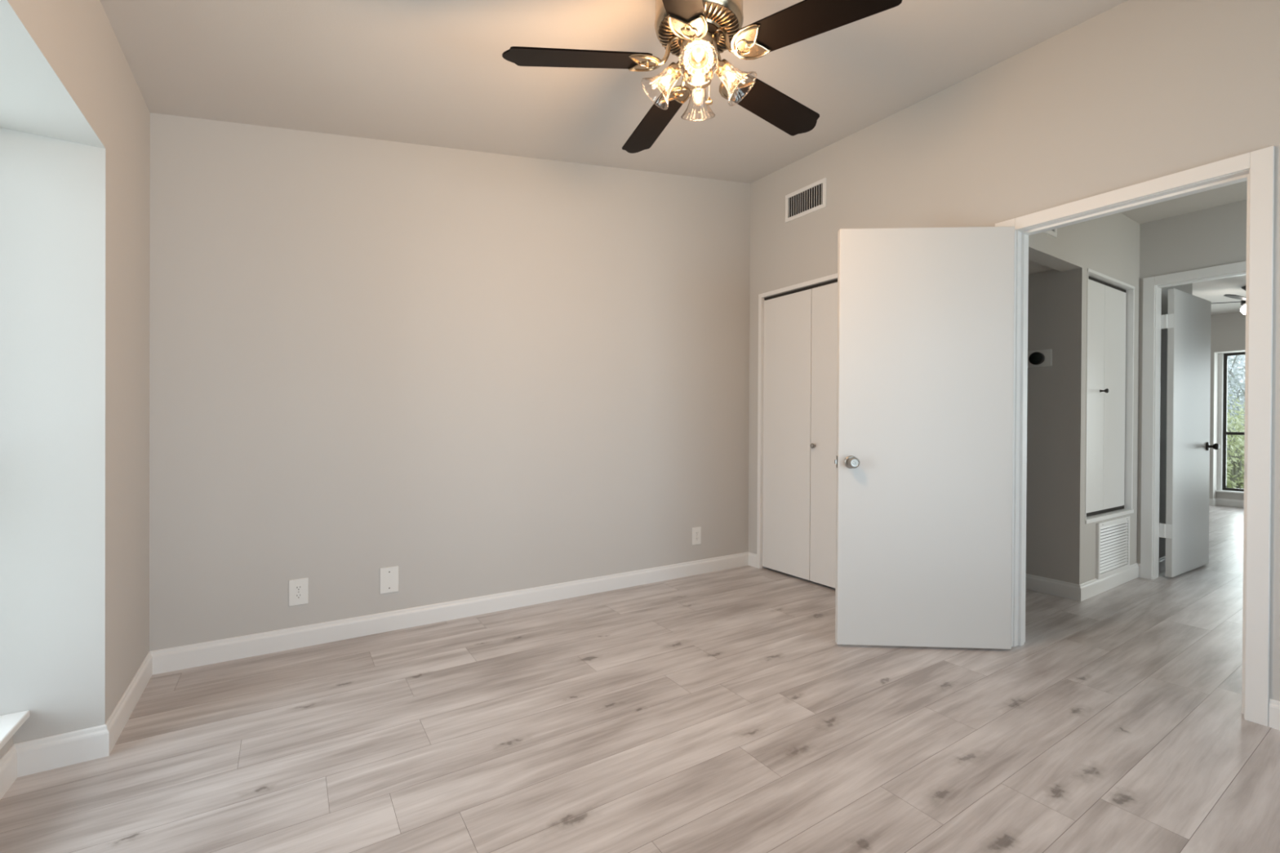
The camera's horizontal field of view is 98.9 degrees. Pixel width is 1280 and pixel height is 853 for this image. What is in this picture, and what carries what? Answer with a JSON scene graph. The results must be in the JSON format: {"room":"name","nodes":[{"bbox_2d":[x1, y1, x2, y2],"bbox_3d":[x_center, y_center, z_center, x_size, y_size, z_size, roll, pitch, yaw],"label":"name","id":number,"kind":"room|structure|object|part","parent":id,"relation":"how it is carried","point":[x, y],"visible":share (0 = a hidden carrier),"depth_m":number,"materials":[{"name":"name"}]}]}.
{"room":"empty bedroom","nodes":[
{"label":"empty bedroom","id":0,"kind":"room"},
{"bbox_2d":[0,0,150,759],"bbox_3d":[-1.142,-0.463,0.397,0.500,3.120,4.300,0,0,-33],"label":"wall","id":1,"kind":"structure","parent":0,"point":[75,115],"depth_m":1.72,"materials":[{"name":"paint"}]},
{"bbox_2d":[0,710,29,749],"bbox_3d":[-1.736,0.885,1.252,0.232,0.022,0.884,0,0,-33],"label":"window sill","id":2,"kind":"structure","parent":1,"relation":"attached to","point":[10,724],"depth_m":1.61,"materials":[{"name":"paint"}]},
{"bbox_2d":[0,651,152,799],"bbox_3d":[-1.762,1.018,1.639,0.216,0.100,1.560,0,0,-33],"label":"baseboard","id":3,"kind":"structure","parent":1,"relation":"attached to","point":[21,759],"depth_m":1.73,"materials":[{"name":"paint"}]},
{"bbox_2d":[149,112,750,651],"bbox_3d":[-0.866,-0.474,3.200,3.998,3.120,0.115,0,0,-33],"label":"wall","id":4,"kind":"structure","parent":0,"point":[469,373],"depth_m":2.93,"materials":[{"name":"paint"}]},
{"bbox_2d":[288,577,308,606],"bbox_3d":[-1.644,0.797,2.636,0.080,0.125,0.008,0,0,-33],"label":"wall outlet","id":5,"kind":"object","parent":4,"relation":"attached to","point":[298,588],"visible":1,"depth_m":2.63,"materials":[{"name":"white plastic"}]},
{"bbox_2d":[294,592,302,599],"bbox_3d":[-1.642,0.816,2.634,0.033,0.027,0.003,0,0,-33],"label":"receptacle","id":6,"kind":"object","parent":5,"relation":"attached to","point":[297,595],"depth_m":2.63,"materials":[{"name":"white plastic"}]},
{"bbox_2d":[294,585,302,591],"bbox_3d":[-1.642,0.777,2.634,0.033,0.027,0.003,0,0,-33],"label":"receptacle","id":7,"kind":"object","parent":5,"relation":"attached to","point":[297,588],"depth_m":2.63,"materials":[{"name":"white plastic"}]},
{"bbox_2d":[379,565,398,594],"bbox_3d":[-1.306,0.799,2.853,0.090,0.134,0.009,0,0,-33],"label":"blank plate","id":8,"kind":"object","parent":4,"relation":"attached to","point":[388,576],"visible":1,"depth_m":2.85,"materials":[{"name":"white plastic"}]},
{"bbox_2d":[150,551,748,675],"bbox_3d":[-0.630,1.017,3.289,3.498,0.100,0.012,0,0,-33],"label":"baseboard","id":9,"kind":"structure","parent":4,"relation":"attached to","point":[192,655],"depth_m":2.90,"materials":[{"name":"paint"}]},
{"bbox_2d":[692,526,701,545],"bbox_3d":[0.410,0.791,3.958,0.080,0.125,0.008,0,0,-33],"label":"wall outlet","id":10,"kind":"object","parent":4,"relation":"attached to","point":[696,531],"visible":1,"depth_m":3.96,"materials":[{"name":"white plastic"}]},
{"bbox_2d":[100,0,1127,183],"bbox_3d":[0.545,-1.634,1.474,3.498,0.625,4.300,0,0,-33],"label":"ceiling","id":11,"kind":"structure","parent":0,"point":[433,73],"depth_m":2.39,"materials":[{"name":"paint"}]},
{"bbox_2d":[502,0,902,153],"bbox_3d":[0.224,-1.359,1.900,1.230,0.527,1.251,0,0,-33],"label":"ceiling fan","id":12,"kind":"object","parent":11,"relation":"hanging from","point":[697,32],"visible":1,"depth_m":1.82,"materials":[{"name":"brown wood"}]},
{"bbox_3d":[-0.211,-1.237,1.842,0.500,0.034,0.135,0,0,-3],"label":"blade","id":13,"kind":"part","parent":12,"relation":"part of","materials":[{"name":"brown wood"}]},
{"bbox_3d":[0.054,-1.238,2.245,0.135,0.034,0.500,0,0,-21],"label":"blade","id":14,"kind":"part","parent":12,"relation":"part of","materials":[{"name":"brown wood"}]},
{"bbox_3d":[0.060,-1.164,1.879,0.127,0.134,0.121,0,0,-33],"label":"lamp shade","id":15,"kind":"part","parent":12,"relation":"part of","materials":[{"name":"clear glass"}]},
{"bbox_2d":[666,60,684,79],"bbox_3d":[0.130,-1.217,1.863,0.079,0.056,0.054,0,0,26],"label":"bulb","id":16,"kind":"object","parent":12,"relation":"attached to","point":[673,68],"depth_m":1.86,"materials":[{"name":"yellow glass"}]},
{"bbox_3d":[0.090,-1.234,1.466,0.135,0.034,0.500,0,0,15],"label":"blade","id":17,"kind":"part","parent":12,"relation":"part of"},
{"bbox_2d":[657,0,739,57],"bbox_3d":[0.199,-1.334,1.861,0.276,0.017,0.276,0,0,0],"label":"motor housing","id":18,"kind":"object","parent":12,"relation":"attached to","point":[721,15],"depth_m":1.81,"materials":[{"name":"gold metal"}]},
{"bbox_2d":[690,44,706,63],"bbox_3d":[0.186,-1.217,1.793,0.054,0.056,0.079,0,0,-14],"label":"bulb","id":19,"kind":"object","parent":12,"relation":"attached to","point":[700,51],"depth_m":1.78,"materials":[{"name":"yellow glass"}]},
{"bbox_3d":[0.180,-1.162,1.724,0.121,0.134,0.126,0,0,-33],"label":"lamp shade","id":20,"kind":"part","parent":12,"relation":"part of","materials":[{"name":"clear glass"}]},
{"bbox_2d":[711,57,729,77],"bbox_3d":[0.266,-1.216,1.849,0.079,0.056,0.054,0,0,-14],"label":"bulb","id":21,"kind":"object","parent":12,"relation":"attached to","point":[723,65],"depth_m":1.84,"materials":[{"name":"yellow glass"}]},
{"bbox_3d":[0.336,-1.162,1.844,0.127,0.134,0.121,0,0,-33],"label":"lamp shade","id":22,"kind":"part","parent":12,"relation":"part of","materials":[{"name":"clear glass"}]},
{"bbox_3d":[0.519,-1.235,2.117,0.500,0.034,0.135,0,0,-39],"label":"blade","id":23,"kind":"part","parent":12,"relation":"part of","materials":[{"name":"brown wood"}]},
{"bbox_3d":[0.541,-1.233,1.636,0.500,0.034,0.135,0,0,33],"label":"blade","id":24,"kind":"part","parent":12,"relation":"part of","materials":[{"name":"brown wood"}]},
{"bbox_2d":[0,505,1279,852],"bbox_3d":[3.768,1.119,3.571,11.800,0.060,5.700,0,0,-33],"label":"floor","id":25,"kind":"structure","parent":0,"point":[723,711],"depth_m":1.89,"materials":[{"name":"beige wood"}]},
{"bbox_2d":[748,0,1279,703],"bbox_3d":[2.026,-0.456,2.506,0.115,3.120,4.415,0,0,-33],"label":"wall","id":26,"kind":"structure","parent":0,"point":[1135,91],"depth_m":2.53,"materials":[{"name":"paint"}]},
{"bbox_2d":[747,551,756,568],"bbox_3d":[0.861,1.021,4.193,0.012,0.100,0.104,0,0,-33],"label":"baseboard","id":27,"kind":"structure","parent":26,"relation":"attached to","point":[752,557],"depth_m":4.19,"materials":[{"name":"paint"}]},
{"bbox_2d":[756,273,837,568],"bbox_3d":[1.204,0.040,3.770,0.127,2.070,0.965,0,0,-33],"label":"trim","id":28,"kind":"structure","parent":26,"relation":"attached to","point":[761,300],"depth_m":4.12,"materials":[{"name":"paint"}]},
{"bbox_2d":[762,279,837,588],"bbox_3d":[1.166,0.046,3.745,0.064,2.021,0.897,0,0,-33],"label":"door","id":29,"kind":"structure","parent":26,"relation":"in","point":[800,344],"depth_m":3.81,"materials":[{"name":"paint"}]},
{"bbox_3d":[1.172,0.130,3.708,0.034,0.034,0.034,0,0,-33],"label":"knob","id":30,"kind":"part","parent":29,"relation":"part of","materials":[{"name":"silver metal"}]},
{"bbox_2d":[785,177,826,222],"bbox_3d":[1.137,-1.556,3.776,0.010,0.194,0.350,0,0,-33],"label":"air vent","id":31,"kind":"object","parent":26,"relation":"in","point":[804,201],"visible":1,"depth_m":3.77,"materials":[{"name":"metal"}]},
{"bbox_2d":[995,145,1274,726],"bbox_3d":[2.089,0.034,2.406,0.147,2.102,0.926,0,0,-33],"label":"door frame","id":32,"kind":"structure","parent":26,"relation":"in","point":[1260,162],"depth_m":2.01,"materials":[{"name":"paint"}]},
{"bbox_2d":[834,226,1014,648],"bbox_3d":[1.379,0.053,2.664,0.843,2.030,0.156,0,0,3],"label":"door","id":33,"kind":"structure","parent":32,"relation":"attached to","point":[923,461],"depth_m":2.65,"materials":[{"name":"paint"}]},
{"bbox_3d":[0.963,0.173,2.688,0.012,0.058,0.024,0,0,3],"label":"latch plate","id":34,"kind":"part","parent":33,"relation":"part of","materials":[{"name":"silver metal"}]},
{"bbox_3d":[1.025,0.174,2.636,0.062,0.062,0.060,0,0,3],"label":"knob","id":35,"kind":"part","parent":33,"relation":"part of","materials":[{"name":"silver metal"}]},
{"bbox_2d":[1268,698,1279,730],"bbox_3d":[2.721,1.043,1.304,0.012,0.100,1.623,0,0,-33],"label":"baseboard","id":36,"kind":"structure","parent":26,"relation":"attached to","point":[1273,705],"depth_m":1.97,"materials":[{"name":"paint"}]},
{"bbox_2d":[1028,260,1053,274],"bbox_3d":[2.130,-1.046,3.406,1.031,0.065,0.456,0,0,-33],"label":"ceiling","id":37,"kind":"structure","parent":0,"point":[1033,267],"depth_m":3.50,"materials":[{"name":"paint"}]},
{"bbox_2d":[1026,269,1061,580],"bbox_3d":[2.098,-0.285,3.545,1.131,2.770,0.716,0,0,-33],"label":"wall","id":38,"kind":"structure","parent":0,"point":[1044,297],"depth_m":3.57,"materials":[{"name":"paint"}]},
{"bbox_2d":[1027,349,1051,367],"bbox_3d":[2.602,-0.446,3.590,0.035,0.110,0.152,0,0,-33],"label":"thermostat","id":39,"kind":"object","parent":38,"relation":"attached to","point":[1036,358],"visible":0.88,"depth_m":3.57,"materials":[{"name":"white plastic"}]},
{"bbox_2d":[1026,563,1140,601],"bbox_3d":[2.585,1.033,3.639,2.083,0.100,0.512,0,0,-4],"label":"baseboard","id":40,"kind":"structure","parent":38,"relation":"attached to","point":[1082,592],"depth_m":3.55,"materials":[{"name":"paint"}]},
{"bbox_2d":[1028,212,1140,584],"bbox_3d":[2.710,-0.281,3.448,2.055,2.770,0.110,0,0,-33],"label":"wall","id":41,"kind":"structure","parent":0,"point":[1108,246],"depth_m":3.46,"materials":[{"name":"paint"}]},
{"bbox_2d":[1043,228,1057,237],"bbox_3d":[2.309,-1.179,3.113,0.276,0.156,0.010,0,0,-33],"label":"air vent","id":42,"kind":"object","parent":41,"relation":"in","point":[1053,233],"visible":0.2,"depth_m":3.16,"materials":[{"name":"metal"}]},
{"bbox_2d":[1086,275,1126,516],"bbox_3d":[3.138,-0.194,3.697,0.804,1.564,0.084,0,0,-33],"label":"door","id":43,"kind":"structure","parent":41,"relation":"in","point":[1107,303],"depth_m":3.71,"materials":[{"name":"paint"}]},
{"bbox_3d":[3.087,-0.237,3.640,0.030,0.030,0.044,0,0,-33],"label":"knob","id":44,"kind":"part","parent":43,"relation":"part of","materials":[{"name":"brown metal"}]},
{"bbox_2d":[1084,268,1134,524],"bbox_3d":[3.134,-0.191,3.710,0.842,1.608,0.110,0,0,-33],"label":"trim","id":45,"kind":"structure","parent":41,"relation":"attached to","point":[1130,290],"depth_m":3.89,"materials":[{"name":"paint"}]},
{"bbox_2d":[1095,515,1130,579],"bbox_3d":[3.196,0.808,3.693,0.565,0.362,0.018,0,0,-33],"label":"air vent","id":46,"kind":"object","parent":41,"relation":"in","point":[1113,536],"visible":1,"depth_m":3.68,"materials":[{"name":"metal"}]},
{"bbox_2d":[1159,283,1192,558],"bbox_3d":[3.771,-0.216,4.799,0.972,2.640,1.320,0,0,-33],"label":"door frame","id":47,"kind":"structure","parent":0,"point":[1188,288],"depth_m":4.13,"materials":[{"name":"paint"}]},
{"bbox_2d":[1158,555,1165,573],"bbox_3d":[4.125,1.038,4.244,0.972,0.100,0.012,0,0,-33],"label":"baseboard","id":48,"kind":"structure","parent":47,"relation":"attached to","point":[1162,567],"depth_m":4.11,"materials":[{"name":"paint"}]},
{"bbox_2d":[1120,180,1247,223],"bbox_3d":[3.280,-1.497,2.567,2.055,0.080,1.974,0,0,-33],"label":"ceiling","id":49,"kind":"structure","parent":0,"point":[1237,192],"depth_m":3.59,"materials":[{"name":"paint"}]},
{"bbox_2d":[1137,199,1246,563],"bbox_3d":[3.920,-0.275,3.568,0.110,2.770,5.550,0,0,-33],"label":"wall","id":50,"kind":"structure","parent":0,"point":[1215,236],"depth_m":3.75,"materials":[{"name":"paint"}]},
{"bbox_2d":[1159,288,1219,577],"bbox_3d":[4.117,0.048,4.106,0.812,2.058,0.168,0,0,-31],"label":"door","id":51,"kind":"structure","parent":50,"relation":"in","point":[1187,321],"depth_m":4.04,"materials":[{"name":"paint"}]},
{"bbox_3d":[4.435,0.155,4.237,0.066,0.066,0.066,0,0,-31],"label":"knob","id":52,"kind":"part","parent":51,"relation":"part of","materials":[{"name":"brown metal"}]},
{"bbox_2d":[1140,261,1246,579],"bbox_3d":[3.932,0.015,3.549,0.142,2.150,1.001,0,0,-33],"label":"trim","id":53,"kind":"structure","parent":50,"relation":"attached to","point":[1152,286],"depth_m":3.90,"materials":[{"name":"paint"}]},
{"bbox_2d":[1191,275,1245,315],"bbox_3d":[6.496,-1.569,4.682,5.422,0.080,4.450,0,0,-33],"label":"ceiling","id":54,"kind":"structure","parent":0,"point":[1213,291],"depth_m":6.25,"materials":[{"name":"paint"}]},
{"bbox_2d":[1211,285,1245,315],"bbox_3d":[6.668,-1.374,5.939,1.208,0.320,0.543,0,0,1],"label":"ceiling fan","id":55,"kind":"object","parent":54,"relation":"hanging from","point":[1242,299],"visible":0.19,"depth_m":5.98,"materials":[{"name":"black plastic"}]},
{"bbox_3d":[6.340,-1.371,6.101,0.575,0.026,0.105,0,0,20],"label":"blade","id":56,"kind":"part","parent":55,"relation":"part of","materials":[{"name":"black plastic"}]},
{"bbox_3d":[6.356,-1.369,5.815,0.575,0.026,0.105,0,0,-26],"label":"blade","id":57,"kind":"part","parent":55,"relation":"part of","materials":[{"name":"black plastic"}]},
{"bbox_3d":[6.685,-1.271,5.977,0.176,0.115,0.176,0,0,-33],"label":"globe","id":58,"kind":"part","parent":55,"relation":"part of"},
{"bbox_2d":[1208,311,1245,500],"bbox_3d":[8.920,-0.260,6.252,0.360,2.770,4.650,0,0,-33],"label":"wall","id":59,"kind":"structure","parent":0,"point":[1228,331],"depth_m":7.52,"materials":[{"name":"paint"}]},
{"bbox_2d":[1217,353,1223,490],"bbox_3d":[8.111,-0.066,7.646,0.110,1.904,0.042,0,0,-33],"label":"trim","id":60,"kind":"structure","parent":59,"relation":"attached to","point":[1220,356],"depth_m":7.62,"materials":[{"name":"paint"}]},
{"bbox_2d":[1208,497,1244,507],"bbox_3d":[8.567,1.051,6.600,0.172,0.100,3.500,0,0,-33],"label":"baseboard","id":61,"kind":"structure","parent":59,"relation":"attached to","point":[1216,501],"depth_m":7.52,"materials":[{"name":"paint"}]},
{"bbox_2d":[1215,489,1244,493],"bbox_3d":[8.845,0.906,6.424,0.175,0.020,2.905,0,0,-33],"label":"sill","id":62,"kind":"structure","parent":59,"relation":"attached to","point":[1217,491],"depth_m":7.49,"materials":[{"name":"paint"}]},
{"bbox_2d":[1222,351,1244,491],"bbox_3d":[8.915,-0.055,6.444,0.040,1.902,2.855,0,0,-33],"label":"window","id":63,"kind":"structure","parent":59,"relation":"in","point":[1225,433],"depth_m":7.61,"materials":[{"name":"glass"}]},
{"bbox_3d":[8.399,0.099,7.245,0.036,0.040,0.882,0,0,-33],"label":"meeting rail","id":64,"kind":"part","parent":63,"relation":"part of","materials":[{"name":"brown metal"}]},
{"label":"outside","id":65,"kind":"structure","parent":0,"visible":0},
{"bbox_3d":[17.852,1.723,12.821,21.500,0.200,24.000,0,0,-33],"label":"ground","id":66,"kind":"structure","parent":65,"visible":0},
{"bbox_2d":[1226,390,1244,488],"bbox_3d":[10.663,0.443,10.027,3.156,2.357,3.011,0,0,-17],"label":"shrub","id":67,"kind":"object","parent":66,"relation":"on","point":[1235,451],"visible":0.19,"depth_m":9.52,"materials":[{"name":"green plant"}]},
{"bbox_2d":[1226,355,1244,488],"bbox_3d":[13.632,-1.241,12.681,6.229,5.727,6.463,0,0,17],"label":"tree","id":68,"kind":"object","parent":66,"relation":"on","point":[1233,384],"visible":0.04,"depth_m":12.08,"materials":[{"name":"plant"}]}
]}

